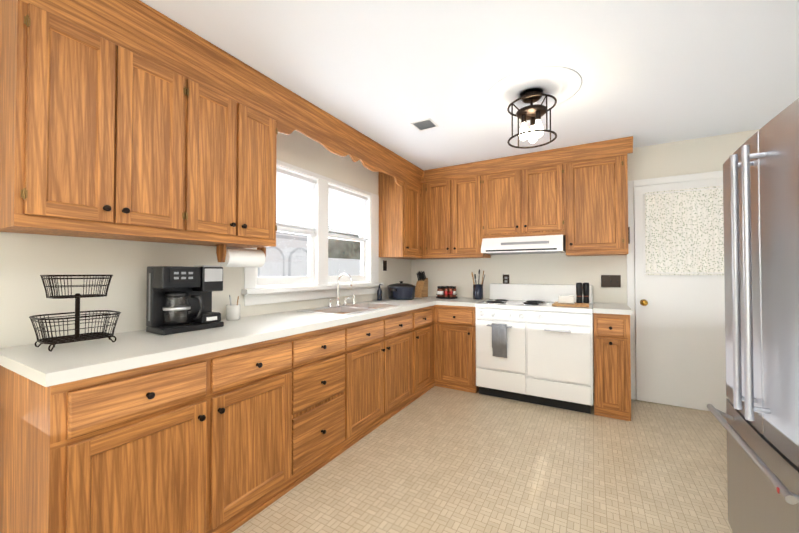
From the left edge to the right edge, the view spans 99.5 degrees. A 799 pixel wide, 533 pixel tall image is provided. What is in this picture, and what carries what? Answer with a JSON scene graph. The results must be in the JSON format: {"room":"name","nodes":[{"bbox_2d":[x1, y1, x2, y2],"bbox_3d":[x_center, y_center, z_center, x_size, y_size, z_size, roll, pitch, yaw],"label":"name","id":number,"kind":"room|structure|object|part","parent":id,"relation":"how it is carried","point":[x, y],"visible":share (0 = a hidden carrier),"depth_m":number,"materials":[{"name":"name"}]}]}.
{"room":"kitchen","nodes":[
{"label":"kitchen","id":0,"kind":"room"},
{"bbox_2d":[0,130,410,347],"bbox_3d":[-1.508,0.037,1.669,0.120,2.415,6.727,-1,-1,30],"label":"wall","id":1,"kind":"structure","parent":0,"point":[27,261],"depth_m":1.70,"materials":[{"name":"paint"}]},
{"bbox_2d":[0,0,283,251],"bbox_3d":[-1.201,-0.649,1.761,0.328,1.032,1.133,-1,-1,30],"label":"upper cabinet","id":2,"kind":"object","parent":1,"relation":"attached to","point":[134,120],"depth_m":1.48,"materials":[{"name":"brown wood"}]},
{"bbox_3d":[0.358,-1.094,2.117,2.094,0.132,3.287,-1,-1,30],"label":"cabinet crown","id":3,"kind":"part","parent":2,"relation":"part of","materials":[{"name":"brown wood"}]},
{"bbox_2d":[241,159,383,305],"bbox_3d":[-0.679,-0.261,3.059,0.185,1.085,1.705,-1,-1,30],"label":"window","id":4,"kind":"structure","parent":1,"relation":"in","point":[268,294],"depth_m":2.96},
{"bbox_2d":[383,260,386,270],"bbox_3d":[-0.166,-0.010,3.882,0.007,0.116,0.072,-1,-1,30],"label":"outlet","id":5,"kind":"object","parent":1,"relation":"attached to","point":[384,265],"visible":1,"depth_m":3.87,"materials":[{"name":"black plastic"}]},
{"bbox_2d":[376,160,423,259],"bbox_3d":[0.025,-0.615,3.904,0.328,1.032,0.478,-1,-1,30],"label":"upper cabinet","id":6,"kind":"object","parent":1,"relation":"attached to","point":[400,184],"depth_m":3.72,"materials":[{"name":"brown wood"}]},
{"bbox_2d":[140,0,798,169],"bbox_3d":[0.002,-1.244,0.825,3.600,0.120,6.727,-1,-1,30],"label":"ceiling","id":7,"kind":"structure","parent":0,"point":[385,73],"depth_m":1.92,"materials":[{"name":"paint"}]},
{"bbox_2d":[411,118,437,130],"bbox_3d":[0.204,-1.150,2.749,0.170,0.006,0.170,-1,-1,30],"label":"ceiling vent","id":8,"kind":"object","parent":7,"relation":"in","point":[424,124],"visible":1,"depth_m":2.74,"materials":[{"name":"grey plastic"}]},
{"bbox_2d":[485,66,581,113],"bbox_3d":[0.883,-1.155,2.263,0.600,0.010,0.600,-1,-1,30],"label":"ceiling medallion","id":9,"kind":"object","parent":7,"relation":"attached to","point":[560,84],"visible":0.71,"depth_m":2.17,"materials":[{"name":"paint"}]},
{"bbox_2d":[507,90,556,148],"bbox_3d":[0.883,-0.994,2.261,0.309,0.306,0.309,-1,-1,30],"label":"ceiling light","id":10,"kind":"object","parent":9,"relation":"attached to","point":[531,112],"visible":1,"depth_m":2.23,"materials":[{"name":"brown metal"}]},
{"bbox_2d":[232,386,732,532],"bbox_3d":[0.002,1.291,0.785,3.600,0.120,6.727,-1,-1,30],"label":"floor","id":11,"kind":"structure","parent":0,"point":[435,459],"depth_m":2.02,"materials":[{"name":"tile"}]},
{"bbox_2d":[0,337,295,532],"bbox_3d":[-1.104,0.809,1.626,0.607,0.870,0.978,-1,-1,30],"label":"base cabinet","id":12,"kind":"object","parent":11,"relation":"on","point":[230,426],"depth_m":1.32,"materials":[{"name":"brown wood"}]},
{"bbox_2d":[0,297,447,388],"bbox_3d":[-0.457,0.371,2.734,0.637,0.040,3.580,-1,-1,30],"label":"countertop","id":13,"kind":"structure","parent":12,"relation":"on","point":[67,363],"depth_m":1.44,"materials":[{"name":"white stone"}]},
{"bbox_2d":[29,275,120,351],"bbox_3d":[-1.347,0.181,1.415,0.223,0.293,0.259,-1,-1,30],"label":"wire basket stand","id":14,"kind":"object","parent":13,"relation":"on","point":[77,336],"visible":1,"depth_m":1.40,"materials":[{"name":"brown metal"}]},
{"bbox_2d":[146,265,223,334],"bbox_3d":[-1.132,0.165,1.810,0.192,0.342,0.312,-1,-1,30],"label":"coffee maker","id":15,"kind":"object","parent":13,"relation":"on","point":[178,299],"visible":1,"depth_m":1.76,"materials":[{"name":"black plastic"}]},
{"bbox_2d":[226,295,239,320],"bbox_3d":[-1.065,0.261,2.169,0.082,0.160,0.082,-1,-1,30],"label":"mug","id":16,"kind":"object","parent":13,"relation":"on","point":[232,312],"visible":1,"depth_m":2.14,"materials":[{"name":"white ceramic"}]},
{"bbox_2d":[328,273,355,308],"bbox_3d":[-0.459,0.204,2.995,0.183,0.293,0.366,-1,-1,30],"label":"faucet","id":17,"kind":"object","parent":13,"relation":"on","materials":[{"name":"silver metal"}]},
{"bbox_2d":[296,301,391,312],"bbox_3d":[-0.382,0.436,2.887,0.464,0.175,0.864,-1,-1,30],"label":"sink","id":18,"kind":"object","parent":13,"relation":"in","point":[360,307],"depth_m":2.90,"materials":[{"name":"silver metal"}]},
{"bbox_2d":[377,284,381,300],"bbox_3d":[-0.213,0.277,3.651,0.064,0.177,0.056,-1,-1,30],"label":"soap bottle","id":19,"kind":"object","parent":13,"relation":"on","point":[379,294],"visible":1,"depth_m":3.63,"materials":[{"name":"black plastic"}]},
{"bbox_2d":[387,281,415,299],"bbox_3d":[0.020,0.265,3.794,0.338,0.204,0.354,-1,-1,30],"label":"slow cooker","id":20,"kind":"object","parent":13,"relation":"on","point":[401,290],"visible":1,"depth_m":3.68,"materials":[{"name":"blue metal"}]},
{"bbox_2d":[415,271,427,297],"bbox_3d":[0.262,0.213,4.117,0.100,0.319,0.180,-1,-1,30],"label":"knife block","id":21,"kind":"object","parent":13,"relation":"on","point":[421,289],"visible":1,"depth_m":4.09,"materials":[{"name":"brown wood"}]},
{"bbox_2d":[436,286,456,298],"bbox_3d":[0.554,0.301,3.972,0.250,0.139,0.250,-1,-1,30],"label":"spice carousel","id":22,"kind":"object","parent":13,"relation":"on","point":[446,292],"visible":1,"depth_m":3.89,"materials":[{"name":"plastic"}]},
{"bbox_2d":[296,321,355,485],"bbox_3d":[-0.744,0.819,2.255,0.607,0.870,0.596,-1,-1,30],"label":"base cabinet","id":23,"kind":"object","parent":11,"relation":"on","point":[325,358],"depth_m":2.12,"materials":[{"name":"brown wood"}]},
{"bbox_2d":[356,309,415,442],"bbox_3d":[-0.380,0.829,2.892,0.607,0.870,0.995,-1,-1,30],"label":"base cabinet","id":24,"kind":"object","parent":11,"relation":"on","point":[385,346],"depth_m":2.73,"materials":[{"name":"brown wood"}]},
{"bbox_2d":[416,305,431,398],"bbox_3d":[-0.029,0.839,3.504,0.607,0.870,0.417,-1,-1,30],"label":"base cabinet","id":25,"kind":"object","parent":11,"relation":"on","point":[423,316],"depth_m":3.38,"materials":[{"name":"brown wood"}]},
{"bbox_2d":[436,305,478,392],"bbox_3d":[0.716,0.843,3.768,0.460,0.870,0.607,-1,-1,30],"label":"base cabinet","id":26,"kind":"object","parent":11,"relation":"on","point":[455,324],"depth_m":3.50,"materials":[{"name":"brown wood"}]},
{"bbox_2d":[436,297,489,308],"bbox_3d":[0.729,0.387,3.750,0.412,0.040,0.637,-1,-1,30],"label":"countertop","id":27,"kind":"structure","parent":26,"relation":"on","point":[459,300],"depth_m":3.53,"materials":[{"name":"white stone"}]},
{"bbox_2d":[471,269,484,299],"bbox_3d":[0.883,0.197,3.792,0.171,0.340,0.158,-1,-1,30],"label":"utensil crock","id":28,"kind":"object","parent":27,"relation":"on","point":[478,291],"visible":1,"depth_m":3.75,"materials":[{"name":"blue ceramic"}]},
{"bbox_2d":[475,283,592,413],"bbox_3d":[1.330,0.729,3.348,1.018,1.085,0.712,-1,-1,30],"label":"stove","id":29,"kind":"object","parent":11,"relation":"on","point":[534,345],"visible":1,"depth_m":3.10,"materials":[{"name":"white metal"}]},
{"bbox_2d":[492,323,506,357],"bbox_3d":[0.940,0.697,3.184,0.136,0.314,0.040,-1,-1,30],"label":"towel","id":30,"kind":"object","parent":29,"relation":"hanging from","point":[499,330],"depth_m":3.17,"materials":[{"name":"grey fabric"}]},
{"bbox_2d":[552,302,588,306],"bbox_3d":[1.595,0.352,3.147,0.295,0.018,0.300,-1,-1,30],"label":"cutting board","id":31,"kind":"object","parent":29,"relation":"on","point":[572,305],"visible":0.88,"depth_m":3.04,"materials":[{"name":"brown wood"}]},
{"bbox_2d":[558,295,574,303],"bbox_3d":[1.563,0.308,3.167,0.140,0.069,0.100,-1,-1,30],"label":"butter dish","id":32,"kind":"object","parent":31,"relation":"on","point":[567,299],"visible":1,"depth_m":3.13,"materials":[{"name":"white ceramic"}]},
{"bbox_2d":[576,283,582,302],"bbox_3d":[1.694,0.247,3.185,0.055,0.192,0.056,-1,-1,30],"label":"pepper grinder","id":33,"kind":"object","parent":31,"relation":"on","point":[579,291],"visible":1,"depth_m":3.17,"materials":[{"name":"black plastic"}]},
{"bbox_2d":[583,283,588,302],"bbox_3d":[1.759,0.247,3.188,0.055,0.192,0.056,-1,-1,30],"label":"pepper grinder","id":34,"kind":"object","parent":31,"relation":"on","point":[585,292],"visible":1,"depth_m":3.17,"materials":[{"name":"black plastic"}]},
{"bbox_2d":[593,313,630,420],"bbox_3d":[1.919,0.832,3.080,0.261,0.870,0.607,-1,-1,30],"label":"base cabinet","id":35,"kind":"object","parent":11,"relation":"on","point":[612,360],"depth_m":2.82,"materials":[{"name":"brown wood"}]},
{"bbox_2d":[593,302,631,316],"bbox_3d":[1.917,0.377,3.071,0.273,0.040,0.637,-1,-1,30],"label":"countertop","id":36,"kind":"structure","parent":35,"relation":"on","point":[597,307],"depth_m":2.85,"materials":[{"name":"white stone"}]},
{"bbox_2d":[707,98,798,532],"bbox_3d":[1.582,0.370,1.047,0.802,1.730,0.915,-1,-1,30],"label":"fridge","id":37,"kind":"object","parent":11,"relation":"on","point":[760,425],"visible":1,"depth_m":1.18,"materials":[{"name":"silver metal"}]},
{"bbox_2d":[411,129,759,392],"bbox_3d":[1.642,0.069,3.672,3.360,2.415,0.120,-1,-1,30],"label":"wall","id":38,"kind":"structure","parent":0,"point":[702,155],"depth_m":3.42,"materials":[{"name":"paint"}]},
{"bbox_2d":[424,160,490,258],"bbox_3d":[0.688,-0.614,3.968,0.798,1.032,0.327,-1,-1,30],"label":"upper cabinet","id":39,"kind":"object","parent":38,"relation":"attached to","point":[456,196],"depth_m":3.81,"materials":[{"name":"brown wood"}]},
{"bbox_2d":[503,275,508,283],"bbox_3d":[1.210,0.149,3.841,0.072,0.116,0.008,-1,-1,30],"label":"outlet","id":40,"kind":"object","parent":38,"relation":"attached to","point":[505,279],"visible":0.85,"depth_m":3.84,"materials":[{"name":"grey plastic"}]},
{"bbox_2d":[488,148,567,237],"bbox_3d":[1.328,-0.718,3.604,0.806,0.836,0.327,-1,-1,30],"label":"upper cabinet","id":41,"kind":"object","parent":38,"relation":"attached to","point":[528,193],"depth_m":3.43,"materials":[{"name":"brown wood"}]},
{"bbox_2d":[481,235,565,254],"bbox_3d":[1.299,-0.218,3.542,0.773,0.160,0.449,-1,-1,30],"label":"range hood","id":42,"kind":"object","parent":41,"relation":"attached to","point":[547,244],"visible":0.96,"depth_m":3.37,"materials":[{"name":"white metal"}]},
{"bbox_2d":[565,137,629,255],"bbox_3d":[1.901,-0.625,3.274,0.514,1.032,0.327,-1,-1,30],"label":"upper cabinet","id":43,"kind":"object","parent":38,"relation":"attached to","point":[597,171],"depth_m":3.13,"materials":[{"name":"brown wood"}]},
{"bbox_3d":[2.050,-0.279,3.021,0.010,0.150,0.015,-1,-1,30],"label":"hook rail","id":44,"kind":"part","parent":43,"relation":"part of","materials":[{"name":"metal"}]},
{"bbox_2d":[601,275,620,286],"bbox_3d":[2.084,0.145,3.336,0.164,0.120,0.016,-1,-1,30],"label":"switch plate","id":45,"kind":"object","parent":38,"relation":"attached to","point":[610,280],"visible":1,"depth_m":3.34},
{"bbox_2d":[627,170,722,399],"bbox_3d":[2.585,0.218,3.046,0.889,2.097,0.020,-1,-1,30],"label":"door frame","id":46,"kind":"structure","parent":38,"relation":"attached to","point":[630,254],"depth_m":3.23,"materials":[{"name":"white wood"}]},
{"bbox_2d":[634,178,727,412],"bbox_3d":[2.578,0.248,3.035,0.765,2.024,0.046,-1,-1,30],"label":"door","id":47,"kind":"structure","parent":38,"relation":"in","point":[680,340],"depth_m":3.05,"materials":[{"name":"white wood"}]},
{"bbox_2d":[640,299,647,305],"bbox_3d":[2.279,0.338,3.150,0.060,0.060,0.072,-1,-1,30],"label":"door knob","id":48,"kind":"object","parent":47,"relation":"attached to","point":[643,302],"depth_m":3.13,"materials":[{"name":"gold metal"}]},
{"bbox_2d":[643,185,723,274],"bbox_3d":[2.562,-0.309,3.016,0.625,0.770,0.010,-1,-1,30],"label":"door curtain","id":49,"kind":"object","parent":47,"relation":"attached to","point":[684,231],"visible":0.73,"depth_m":3.02,"materials":[{"name":"beige fabric"}]},
{"label":"outside","id":50,"kind":"structure","parent":0,"visible":0},
{"bbox_2d":[258,184,360,276],"bbox_3d":[-12.864,-2.707,22.220,39.800,9.452,65.000,-1,-1,30],"label":"view","id":51,"kind":"structure","parent":50,"point":[278,267],"depth_m":9.74,"materials":[{"name":"white"}]}
]}

